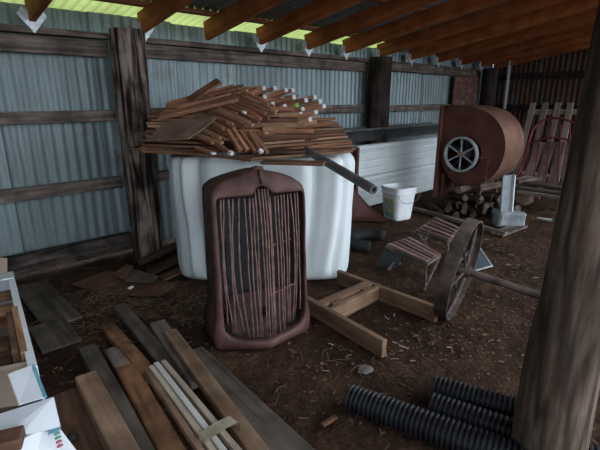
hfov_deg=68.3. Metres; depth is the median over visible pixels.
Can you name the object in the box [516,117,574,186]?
sled
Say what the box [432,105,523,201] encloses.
housing
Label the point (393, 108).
trim
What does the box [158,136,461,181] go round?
trim
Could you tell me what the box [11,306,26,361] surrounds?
wood block
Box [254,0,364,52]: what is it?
rafter
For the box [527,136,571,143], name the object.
trim
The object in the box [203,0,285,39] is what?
rafter
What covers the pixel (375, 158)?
siding
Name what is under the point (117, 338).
timber
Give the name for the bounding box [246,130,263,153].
wooden stake
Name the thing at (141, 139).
board
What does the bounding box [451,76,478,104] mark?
sheet
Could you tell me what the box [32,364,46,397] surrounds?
print
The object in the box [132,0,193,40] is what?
rafter
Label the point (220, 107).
wooden stake
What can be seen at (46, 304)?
timber
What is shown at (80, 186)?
trim
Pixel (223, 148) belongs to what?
wooden stake
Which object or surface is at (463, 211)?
log
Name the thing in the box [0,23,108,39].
trim
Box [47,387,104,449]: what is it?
timber
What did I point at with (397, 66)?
trim
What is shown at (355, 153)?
board
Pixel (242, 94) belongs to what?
wooden stake
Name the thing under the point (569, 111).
panel
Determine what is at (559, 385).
wooden post
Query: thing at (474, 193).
log
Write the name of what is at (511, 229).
board
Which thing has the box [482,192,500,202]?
log
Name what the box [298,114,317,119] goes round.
wooden stake
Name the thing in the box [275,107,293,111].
flat board
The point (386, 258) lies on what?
panel
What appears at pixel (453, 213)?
log
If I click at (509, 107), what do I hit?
wall beam
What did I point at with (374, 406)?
drain pipe
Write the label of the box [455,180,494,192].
log
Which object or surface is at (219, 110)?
wooden stake
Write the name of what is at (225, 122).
wooden stake
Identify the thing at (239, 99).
wooden stake
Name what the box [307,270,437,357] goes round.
frame
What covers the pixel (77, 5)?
panel
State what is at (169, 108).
board
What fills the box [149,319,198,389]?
timber
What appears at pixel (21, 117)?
trim
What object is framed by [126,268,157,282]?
sheet
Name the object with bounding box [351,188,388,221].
sheet
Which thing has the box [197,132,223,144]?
wooden stake
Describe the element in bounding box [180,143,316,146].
flat board
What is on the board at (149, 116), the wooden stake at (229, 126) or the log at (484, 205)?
the wooden stake at (229, 126)
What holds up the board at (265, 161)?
on the tank
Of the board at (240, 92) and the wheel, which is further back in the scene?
the board at (240, 92)
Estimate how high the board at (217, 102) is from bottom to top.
0.165 m
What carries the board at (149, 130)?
on the board at (143, 133)
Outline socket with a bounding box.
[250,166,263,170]
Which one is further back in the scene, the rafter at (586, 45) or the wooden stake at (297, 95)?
the rafter at (586, 45)
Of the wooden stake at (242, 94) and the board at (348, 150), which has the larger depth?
the wooden stake at (242, 94)
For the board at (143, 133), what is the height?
0.021 m
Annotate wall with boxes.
[0,2,492,256]
[493,48,588,175]
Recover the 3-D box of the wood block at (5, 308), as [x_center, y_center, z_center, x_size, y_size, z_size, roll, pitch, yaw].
[-1.700,0.491,2.498,0.189,0.050,0.070,-10,19,-30]
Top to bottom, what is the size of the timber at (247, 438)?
0.083 m
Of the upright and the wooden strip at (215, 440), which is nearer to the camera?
the wooden strip at (215, 440)
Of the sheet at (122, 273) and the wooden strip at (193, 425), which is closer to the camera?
the wooden strip at (193, 425)
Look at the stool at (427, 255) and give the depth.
3.96 m
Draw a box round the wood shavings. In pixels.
[322,239,538,371]
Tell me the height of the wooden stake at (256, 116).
0.161 m
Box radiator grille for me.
[202,166,309,349]
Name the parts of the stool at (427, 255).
frame rail, leg, leg, frame rail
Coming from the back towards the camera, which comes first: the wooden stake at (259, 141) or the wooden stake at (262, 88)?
the wooden stake at (262, 88)
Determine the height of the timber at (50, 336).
0.023 m
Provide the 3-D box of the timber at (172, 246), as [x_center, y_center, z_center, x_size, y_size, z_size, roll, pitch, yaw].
[-1.368,0.273,4.281,0.398,0.137,0.140,-10,19,-31]
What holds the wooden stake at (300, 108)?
on the flat board at (260, 125)
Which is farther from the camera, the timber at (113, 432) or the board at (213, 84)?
the board at (213, 84)
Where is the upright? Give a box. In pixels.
[503,60,510,108]
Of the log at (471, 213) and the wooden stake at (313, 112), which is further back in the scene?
the log at (471, 213)
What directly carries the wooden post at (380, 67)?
on the floor
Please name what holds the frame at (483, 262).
on the floor
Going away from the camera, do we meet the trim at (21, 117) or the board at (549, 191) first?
the trim at (21, 117)
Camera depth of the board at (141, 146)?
3.65 m
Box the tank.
[168,152,354,279]
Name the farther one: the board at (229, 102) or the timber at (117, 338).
the board at (229, 102)
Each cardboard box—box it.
[0,258,40,413]
[0,362,75,449]
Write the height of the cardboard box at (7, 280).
0.400 m
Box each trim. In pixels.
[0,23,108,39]
[0,33,108,57]
[0,110,115,124]
[0,176,122,203]
[0,231,132,275]
[146,38,368,61]
[146,44,364,71]
[151,105,363,118]
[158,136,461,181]
[389,104,450,111]
[392,61,476,76]
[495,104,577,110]
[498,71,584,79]
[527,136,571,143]
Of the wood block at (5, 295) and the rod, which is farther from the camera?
the rod
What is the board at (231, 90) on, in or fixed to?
on the board at (240, 92)
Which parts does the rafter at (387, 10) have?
tie plate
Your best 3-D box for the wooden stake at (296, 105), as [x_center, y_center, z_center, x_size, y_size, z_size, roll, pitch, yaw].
[-0.284,-0.985,3.951,0.562,0.210,0.048,-4,16,-12]
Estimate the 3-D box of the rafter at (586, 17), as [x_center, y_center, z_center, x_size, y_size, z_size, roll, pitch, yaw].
[4.212,-2.917,6.165,0.224,1.160,5.052,-15,22,-42]
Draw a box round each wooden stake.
[179,117,224,135]
[187,102,234,125]
[190,113,225,129]
[193,134,214,144]
[194,146,215,154]
[196,90,246,113]
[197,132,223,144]
[201,129,222,139]
[207,113,228,124]
[208,109,247,126]
[209,124,226,134]
[213,142,233,155]
[215,106,250,121]
[215,119,235,129]
[217,108,253,126]
[224,105,260,123]
[225,129,241,151]
[229,95,261,108]
[229,103,261,119]
[230,92,271,109]
[231,128,248,150]
[233,85,260,92]
[233,101,269,119]
[236,87,275,107]
[237,117,311,142]
[239,130,256,152]
[240,101,266,114]
[241,93,268,105]
[244,95,277,111]
[244,110,317,128]
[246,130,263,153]
[248,86,265,93]
[252,102,276,114]
[252,133,268,153]
[254,86,276,95]
[261,121,309,130]
[264,94,298,100]
[264,119,316,133]
[267,88,287,97]
[269,95,295,103]
[270,88,294,97]
[270,107,304,117]
[275,99,312,105]
[275,104,325,117]
[276,98,307,106]
[277,95,316,104]
[278,109,319,117]
[287,103,298,107]
[294,99,321,108]
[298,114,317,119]
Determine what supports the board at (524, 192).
on the log at (520, 199)
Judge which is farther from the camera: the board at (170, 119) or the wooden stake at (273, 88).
the wooden stake at (273, 88)
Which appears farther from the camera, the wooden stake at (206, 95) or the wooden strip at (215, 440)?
the wooden stake at (206, 95)
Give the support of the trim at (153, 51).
attached to the wall at (44, 153)
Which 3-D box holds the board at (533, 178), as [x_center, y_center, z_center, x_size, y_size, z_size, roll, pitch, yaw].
[3.600,-0.717,6.976,0.664,0.051,0.101,-10,19,-31]
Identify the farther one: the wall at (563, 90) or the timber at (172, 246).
the wall at (563, 90)
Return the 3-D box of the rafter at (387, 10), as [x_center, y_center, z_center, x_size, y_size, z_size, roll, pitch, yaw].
[1.816,-2.280,3.957,0.224,1.160,5.052,-15,22,-42]
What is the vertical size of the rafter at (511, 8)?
1.160 m
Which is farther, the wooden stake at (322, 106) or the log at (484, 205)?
the log at (484, 205)
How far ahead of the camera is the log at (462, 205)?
6.13 m
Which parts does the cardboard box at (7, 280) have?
panel, panel, panel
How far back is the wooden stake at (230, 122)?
3.65 m
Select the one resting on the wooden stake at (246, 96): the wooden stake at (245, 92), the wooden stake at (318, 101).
the wooden stake at (245, 92)
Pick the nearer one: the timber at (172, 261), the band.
the band
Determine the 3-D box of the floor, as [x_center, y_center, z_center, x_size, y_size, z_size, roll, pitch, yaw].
[3.609,0.591,3.773,70.000,0.049,80.000,-15,22,-42]
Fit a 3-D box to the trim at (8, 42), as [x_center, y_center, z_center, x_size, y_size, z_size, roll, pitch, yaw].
[-3.337,-1.256,2.794,4.182,0.138,0.054,-15,22,-42]
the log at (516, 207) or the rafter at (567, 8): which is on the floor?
the log at (516, 207)
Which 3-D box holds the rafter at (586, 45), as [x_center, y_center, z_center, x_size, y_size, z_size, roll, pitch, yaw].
[6.017,-3.438,7.816,0.050,1.074,5.052,-15,22,-42]
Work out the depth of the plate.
5.58 m
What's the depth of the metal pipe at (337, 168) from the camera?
3.20 m
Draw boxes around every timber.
[17,279,82,323]
[28,317,80,353]
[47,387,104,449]
[75,371,139,449]
[79,343,155,449]
[101,322,151,383]
[103,346,129,373]
[113,303,180,376]
[116,362,204,449]
[137,241,176,265]
[146,255,177,274]
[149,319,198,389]
[158,267,181,280]
[161,328,269,449]
[193,346,314,449]
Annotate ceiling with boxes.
[188,0,508,36]
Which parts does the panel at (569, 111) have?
rail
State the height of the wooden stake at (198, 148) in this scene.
0.070 m
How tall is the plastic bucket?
0.450 m
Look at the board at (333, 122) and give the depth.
3.97 m
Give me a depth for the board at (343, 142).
3.75 m
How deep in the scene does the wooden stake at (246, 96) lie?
3.77 m
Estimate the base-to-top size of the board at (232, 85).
0.166 m
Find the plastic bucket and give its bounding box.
[381,183,419,220]
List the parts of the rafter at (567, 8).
tie plate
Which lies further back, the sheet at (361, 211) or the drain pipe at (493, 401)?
the sheet at (361, 211)
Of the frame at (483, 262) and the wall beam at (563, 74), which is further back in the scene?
the wall beam at (563, 74)
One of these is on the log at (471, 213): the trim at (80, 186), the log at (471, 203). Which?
the log at (471, 203)
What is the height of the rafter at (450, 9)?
1.160 m
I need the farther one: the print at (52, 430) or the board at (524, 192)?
the board at (524, 192)
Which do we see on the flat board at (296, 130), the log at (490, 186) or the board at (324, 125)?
the board at (324, 125)
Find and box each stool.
[386,237,440,290]
[416,217,458,254]
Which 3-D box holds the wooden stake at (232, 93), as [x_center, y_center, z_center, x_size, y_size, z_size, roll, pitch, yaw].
[-0.418,-1.054,3.777,0.407,0.156,0.038,7,18,23]
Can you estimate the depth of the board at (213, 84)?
3.88 m
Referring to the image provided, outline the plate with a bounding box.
[500,175,515,211]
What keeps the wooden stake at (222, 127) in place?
on the wooden stake at (225, 133)
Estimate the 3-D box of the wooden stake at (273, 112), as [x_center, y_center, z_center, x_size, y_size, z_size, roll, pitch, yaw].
[-0.343,-1.007,3.749,0.335,0.138,0.038,9,18,28]
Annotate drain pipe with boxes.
[344,384,528,449]
[428,392,599,449]
[431,375,516,418]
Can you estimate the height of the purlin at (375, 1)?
0.042 m
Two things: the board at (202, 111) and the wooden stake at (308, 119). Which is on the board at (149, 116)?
the board at (202, 111)
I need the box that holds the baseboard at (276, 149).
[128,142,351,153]
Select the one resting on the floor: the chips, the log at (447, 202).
the chips
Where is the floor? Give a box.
[14,170,599,449]
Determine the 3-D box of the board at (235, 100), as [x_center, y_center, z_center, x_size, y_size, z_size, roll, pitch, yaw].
[-0.858,-0.984,3.749,0.678,0.164,0.070,-1,16,-3]
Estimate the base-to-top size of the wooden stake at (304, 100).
0.193 m
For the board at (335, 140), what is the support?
on the board at (343, 142)
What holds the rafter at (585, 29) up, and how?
on the trim at (397, 66)
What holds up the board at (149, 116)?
on the board at (170, 119)
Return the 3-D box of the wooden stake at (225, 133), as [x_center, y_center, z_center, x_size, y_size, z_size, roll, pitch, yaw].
[-0.745,-0.834,3.705,0.441,0.136,0.038,15,22,41]
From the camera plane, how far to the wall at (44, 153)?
4.34 m
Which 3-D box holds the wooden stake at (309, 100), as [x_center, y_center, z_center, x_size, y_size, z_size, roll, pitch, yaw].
[-0.108,-1.085,3.994,0.454,0.105,0.045,-4,17,-15]
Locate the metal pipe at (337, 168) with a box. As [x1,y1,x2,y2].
[303,146,377,194]
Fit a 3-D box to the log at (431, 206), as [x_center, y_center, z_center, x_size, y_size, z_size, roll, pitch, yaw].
[1.949,-0.235,6.394,0.099,0.138,0.375,-4,16,-12]
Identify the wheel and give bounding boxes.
[434,217,539,319]
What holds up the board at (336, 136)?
on the board at (335, 140)
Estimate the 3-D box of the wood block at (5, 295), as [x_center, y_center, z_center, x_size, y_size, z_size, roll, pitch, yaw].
[-1.819,0.435,2.659,0.186,0.050,0.060,-10,19,-31]
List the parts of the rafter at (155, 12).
tie plate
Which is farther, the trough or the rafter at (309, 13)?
the trough
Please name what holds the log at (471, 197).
on the log at (471, 203)
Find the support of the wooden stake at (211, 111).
on the wooden stake at (230, 122)
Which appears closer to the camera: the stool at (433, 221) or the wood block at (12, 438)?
the wood block at (12, 438)
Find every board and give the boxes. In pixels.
[139,146,215,152]
[140,138,212,144]
[140,150,201,155]
[142,132,233,136]
[142,143,225,148]
[145,129,232,132]
[145,135,236,140]
[146,121,235,123]
[147,124,228,128]
[147,148,251,160]
[148,114,208,117]
[150,110,208,114]
[151,118,179,120]
[153,106,222,109]
[154,101,231,120]
[158,97,238,115]
[158,99,238,117]
[160,95,236,113]
[164,93,231,110]
[166,86,234,105]
[166,88,236,106]
[166,91,241,107]
[168,84,233,102]
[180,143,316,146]
[186,78,221,101]
[188,139,310,143]
[230,128,313,133]
[233,139,349,148]
[234,127,341,135]
[234,134,317,138]
[235,123,304,127]
[236,144,353,156]
[239,135,347,146]
[240,121,337,128]
[241,147,355,161]
[247,149,352,159]
[250,132,345,142]
[251,118,297,122]
[255,124,339,128]
[258,129,343,138]
[260,159,324,165]
[263,141,351,153]
[267,112,297,116]
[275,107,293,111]
[315,117,335,120]
[351,147,359,191]
[412,207,507,235]
[491,225,527,236]
[515,176,542,183]
[515,189,559,199]
[517,186,560,194]
[520,181,561,188]
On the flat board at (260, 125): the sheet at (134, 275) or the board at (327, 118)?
the board at (327, 118)
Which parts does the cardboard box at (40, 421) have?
panel, panel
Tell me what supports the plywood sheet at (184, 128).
on the board at (149, 116)
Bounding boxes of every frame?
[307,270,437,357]
[474,248,492,270]
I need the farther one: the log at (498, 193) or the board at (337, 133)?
the log at (498, 193)
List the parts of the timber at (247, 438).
wooden strip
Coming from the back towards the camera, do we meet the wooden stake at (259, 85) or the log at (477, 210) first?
the log at (477, 210)
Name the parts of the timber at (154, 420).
wooden strip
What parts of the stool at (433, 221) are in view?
leg, leg, frame rail, frame rail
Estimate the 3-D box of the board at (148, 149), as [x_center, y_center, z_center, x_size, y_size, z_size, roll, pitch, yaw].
[-0.788,-0.553,3.462,0.833,0.091,0.050,2,16,5]
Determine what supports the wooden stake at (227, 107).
on the wooden stake at (220, 107)
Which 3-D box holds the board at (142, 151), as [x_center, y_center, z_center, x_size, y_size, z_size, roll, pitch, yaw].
[-1.006,-0.600,3.673,0.614,0.053,0.110,1,16,4]
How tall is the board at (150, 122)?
0.021 m
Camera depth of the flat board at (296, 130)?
3.76 m
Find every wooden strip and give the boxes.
[149,365,216,449]
[154,362,226,449]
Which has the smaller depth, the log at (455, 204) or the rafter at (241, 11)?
the rafter at (241, 11)
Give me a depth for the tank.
3.80 m
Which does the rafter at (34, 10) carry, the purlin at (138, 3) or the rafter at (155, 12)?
the purlin at (138, 3)
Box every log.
[426,201,444,213]
[441,207,459,217]
[443,197,451,212]
[443,199,460,208]
[445,192,468,200]
[448,191,472,194]
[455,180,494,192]
[457,200,467,209]
[460,209,466,214]
[465,201,477,207]
[467,194,483,201]
[467,205,476,217]
[469,192,493,200]
[472,207,485,214]
[473,192,482,203]
[474,201,489,209]
[475,181,501,191]
[481,192,500,194]
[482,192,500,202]
[513,204,520,210]
[514,189,533,205]
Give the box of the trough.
[335,122,438,142]
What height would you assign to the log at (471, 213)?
0.158 m
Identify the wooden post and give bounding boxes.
[109,27,163,260]
[366,56,391,143]
[479,68,498,106]
[510,0,599,449]
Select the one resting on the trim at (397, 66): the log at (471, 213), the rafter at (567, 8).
the rafter at (567, 8)
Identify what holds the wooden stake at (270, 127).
on the flat board at (296, 130)
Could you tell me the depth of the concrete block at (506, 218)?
5.61 m
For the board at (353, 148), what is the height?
0.086 m
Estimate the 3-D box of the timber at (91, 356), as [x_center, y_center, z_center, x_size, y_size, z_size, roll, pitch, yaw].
[-0.973,0.910,2.309,0.102,0.066,1.194,-12,20,-35]
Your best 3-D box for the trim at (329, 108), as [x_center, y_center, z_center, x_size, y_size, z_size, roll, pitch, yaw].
[-0.326,-1.482,5.735,3.637,0.118,0.053,-15,22,-42]
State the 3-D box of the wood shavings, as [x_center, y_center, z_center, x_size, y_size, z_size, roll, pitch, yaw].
[1.188,0.526,3.968,2.969,0.031,1.848,-7,17,-22]
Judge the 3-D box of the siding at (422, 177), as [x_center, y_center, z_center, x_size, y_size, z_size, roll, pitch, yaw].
[1.595,-0.663,7.220,2.240,0.470,0.110,-15,22,-42]
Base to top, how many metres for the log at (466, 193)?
0.118 m
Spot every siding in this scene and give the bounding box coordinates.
[353,137,436,176]
[358,163,434,205]
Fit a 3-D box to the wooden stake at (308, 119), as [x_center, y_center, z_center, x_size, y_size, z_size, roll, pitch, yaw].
[-0.219,-0.814,3.806,0.655,0.227,0.048,-3,16,-10]
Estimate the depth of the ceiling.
5.07 m
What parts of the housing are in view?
leg, plate, leg, guard rod, plate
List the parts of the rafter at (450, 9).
tie plate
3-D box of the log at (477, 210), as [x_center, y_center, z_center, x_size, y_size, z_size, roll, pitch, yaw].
[2.492,-0.218,6.312,0.077,0.105,0.354,-8,18,-26]
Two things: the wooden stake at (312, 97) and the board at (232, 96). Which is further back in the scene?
the wooden stake at (312, 97)
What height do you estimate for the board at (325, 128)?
0.061 m
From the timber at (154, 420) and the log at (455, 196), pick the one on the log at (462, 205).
the log at (455, 196)
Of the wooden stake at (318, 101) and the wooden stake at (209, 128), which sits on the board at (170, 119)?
the wooden stake at (209, 128)
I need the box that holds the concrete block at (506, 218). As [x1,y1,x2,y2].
[492,209,526,227]
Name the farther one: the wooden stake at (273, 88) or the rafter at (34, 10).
the wooden stake at (273, 88)
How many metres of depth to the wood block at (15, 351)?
2.11 m
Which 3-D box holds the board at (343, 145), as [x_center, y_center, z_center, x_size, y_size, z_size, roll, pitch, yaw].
[-0.035,-0.628,3.716,0.996,0.088,0.085,-4,16,-12]
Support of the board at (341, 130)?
on the board at (337, 133)
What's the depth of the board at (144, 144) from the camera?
3.66 m
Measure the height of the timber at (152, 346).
0.049 m
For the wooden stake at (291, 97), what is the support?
on the flat board at (279, 114)
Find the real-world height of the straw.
0.052 m
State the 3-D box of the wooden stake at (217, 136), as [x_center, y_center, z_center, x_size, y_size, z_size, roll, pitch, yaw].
[-0.805,-0.790,3.677,0.465,0.132,0.038,13,21,39]
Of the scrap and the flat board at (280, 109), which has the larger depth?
the flat board at (280, 109)
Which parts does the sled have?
upright rod, upright rod, upright rod, upright rod, upright rod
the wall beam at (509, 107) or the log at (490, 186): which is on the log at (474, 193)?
the log at (490, 186)
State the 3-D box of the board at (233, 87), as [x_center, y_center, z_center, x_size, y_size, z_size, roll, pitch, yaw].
[-0.881,-1.143,3.921,0.611,0.167,0.070,-1,16,-4]
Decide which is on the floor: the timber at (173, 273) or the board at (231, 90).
the timber at (173, 273)
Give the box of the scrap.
[320,414,337,426]
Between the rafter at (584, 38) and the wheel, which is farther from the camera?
the rafter at (584, 38)
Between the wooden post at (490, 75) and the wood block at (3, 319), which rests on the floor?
the wooden post at (490, 75)
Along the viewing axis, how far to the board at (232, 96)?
3.77 m
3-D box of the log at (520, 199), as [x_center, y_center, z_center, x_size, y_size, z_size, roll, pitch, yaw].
[3.418,-0.435,6.806,0.280,0.267,0.340,-15,22,-42]
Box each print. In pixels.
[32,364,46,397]
[48,426,59,434]
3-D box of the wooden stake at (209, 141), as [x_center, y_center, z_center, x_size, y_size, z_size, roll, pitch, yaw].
[-0.864,-0.737,3.650,0.463,0.112,0.038,14,21,39]
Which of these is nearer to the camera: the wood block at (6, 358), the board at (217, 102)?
the wood block at (6, 358)
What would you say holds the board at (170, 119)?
on the board at (150, 122)
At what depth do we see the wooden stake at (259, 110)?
3.70 m
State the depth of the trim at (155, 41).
5.15 m
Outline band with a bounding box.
[199,415,239,444]
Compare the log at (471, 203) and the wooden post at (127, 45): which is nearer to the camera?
the wooden post at (127, 45)
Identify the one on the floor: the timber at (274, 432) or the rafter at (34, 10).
the timber at (274, 432)
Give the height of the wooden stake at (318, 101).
0.272 m
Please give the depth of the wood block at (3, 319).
2.43 m
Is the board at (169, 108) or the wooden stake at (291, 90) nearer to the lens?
the board at (169, 108)
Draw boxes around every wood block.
[0,290,12,301]
[0,303,13,316]
[0,316,7,329]
[0,336,10,351]
[0,350,13,366]
[0,425,25,449]
[6,311,21,363]
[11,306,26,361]
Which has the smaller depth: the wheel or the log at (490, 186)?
the wheel
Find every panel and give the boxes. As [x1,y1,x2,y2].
[0,0,397,47]
[377,246,402,267]
[512,102,576,181]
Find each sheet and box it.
[72,271,175,295]
[111,264,132,280]
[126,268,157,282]
[146,113,217,140]
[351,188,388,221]
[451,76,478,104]
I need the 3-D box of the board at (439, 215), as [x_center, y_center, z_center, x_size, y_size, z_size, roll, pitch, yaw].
[2.081,-0.069,5.909,0.072,0.046,1.495,-10,19,-31]
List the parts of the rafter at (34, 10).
tie plate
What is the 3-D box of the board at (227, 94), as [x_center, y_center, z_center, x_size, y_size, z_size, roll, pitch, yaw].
[-0.881,-1.062,3.836,0.581,0.165,0.070,-1,16,-4]
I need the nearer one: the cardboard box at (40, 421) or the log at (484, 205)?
the cardboard box at (40, 421)
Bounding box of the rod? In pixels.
[537,217,551,220]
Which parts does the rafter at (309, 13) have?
tie plate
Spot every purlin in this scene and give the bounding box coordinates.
[93,0,391,41]
[366,0,458,19]
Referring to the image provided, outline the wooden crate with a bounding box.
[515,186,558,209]
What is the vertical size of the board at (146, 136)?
0.021 m
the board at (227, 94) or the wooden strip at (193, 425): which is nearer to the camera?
the wooden strip at (193, 425)
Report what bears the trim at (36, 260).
attached to the wall at (44, 153)
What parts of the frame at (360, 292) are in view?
rail, rail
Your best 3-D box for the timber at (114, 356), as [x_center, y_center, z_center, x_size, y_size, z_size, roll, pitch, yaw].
[-1.052,0.871,2.654,0.101,0.046,0.556,-12,20,-36]
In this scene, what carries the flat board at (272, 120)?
on the flat board at (260, 125)
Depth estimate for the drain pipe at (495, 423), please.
2.14 m
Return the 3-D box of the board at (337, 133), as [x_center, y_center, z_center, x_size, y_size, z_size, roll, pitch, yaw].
[-0.048,-0.759,3.824,0.913,0.076,0.086,-4,17,-13]
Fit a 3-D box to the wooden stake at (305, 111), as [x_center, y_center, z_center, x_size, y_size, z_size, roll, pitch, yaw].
[-0.009,-0.983,3.897,0.374,0.079,0.045,-5,17,-18]
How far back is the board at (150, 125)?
3.73 m
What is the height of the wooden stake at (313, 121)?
0.136 m
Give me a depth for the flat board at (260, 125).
3.77 m
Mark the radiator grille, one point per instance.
(254, 217)
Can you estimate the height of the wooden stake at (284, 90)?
0.305 m
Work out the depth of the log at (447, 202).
6.18 m
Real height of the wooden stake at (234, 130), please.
0.172 m
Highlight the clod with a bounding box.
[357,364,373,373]
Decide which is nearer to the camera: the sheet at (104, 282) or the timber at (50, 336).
the timber at (50, 336)
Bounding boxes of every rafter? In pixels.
[16,0,52,32]
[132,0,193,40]
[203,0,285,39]
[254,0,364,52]
[303,0,440,56]
[342,0,505,59]
[377,0,566,55]
[408,0,598,65]
[436,8,597,67]
[459,22,594,69]
[479,33,591,70]
[495,42,590,67]
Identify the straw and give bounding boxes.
[22,217,592,429]
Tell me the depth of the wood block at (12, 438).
1.44 m
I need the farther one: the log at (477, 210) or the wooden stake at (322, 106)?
the log at (477, 210)
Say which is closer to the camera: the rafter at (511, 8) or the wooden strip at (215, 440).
the wooden strip at (215, 440)
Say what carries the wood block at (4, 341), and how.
in the cardboard box at (7, 280)
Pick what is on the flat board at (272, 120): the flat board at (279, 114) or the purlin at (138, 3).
the flat board at (279, 114)
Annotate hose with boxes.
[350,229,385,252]
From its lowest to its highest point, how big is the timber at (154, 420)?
0.092 m
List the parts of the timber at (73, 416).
dark knob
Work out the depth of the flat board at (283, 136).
3.75 m
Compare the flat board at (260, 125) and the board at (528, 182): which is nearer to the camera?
the flat board at (260, 125)
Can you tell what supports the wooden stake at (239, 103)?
on the wooden stake at (256, 116)
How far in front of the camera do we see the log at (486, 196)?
6.27 m
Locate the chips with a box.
[34,199,597,449]

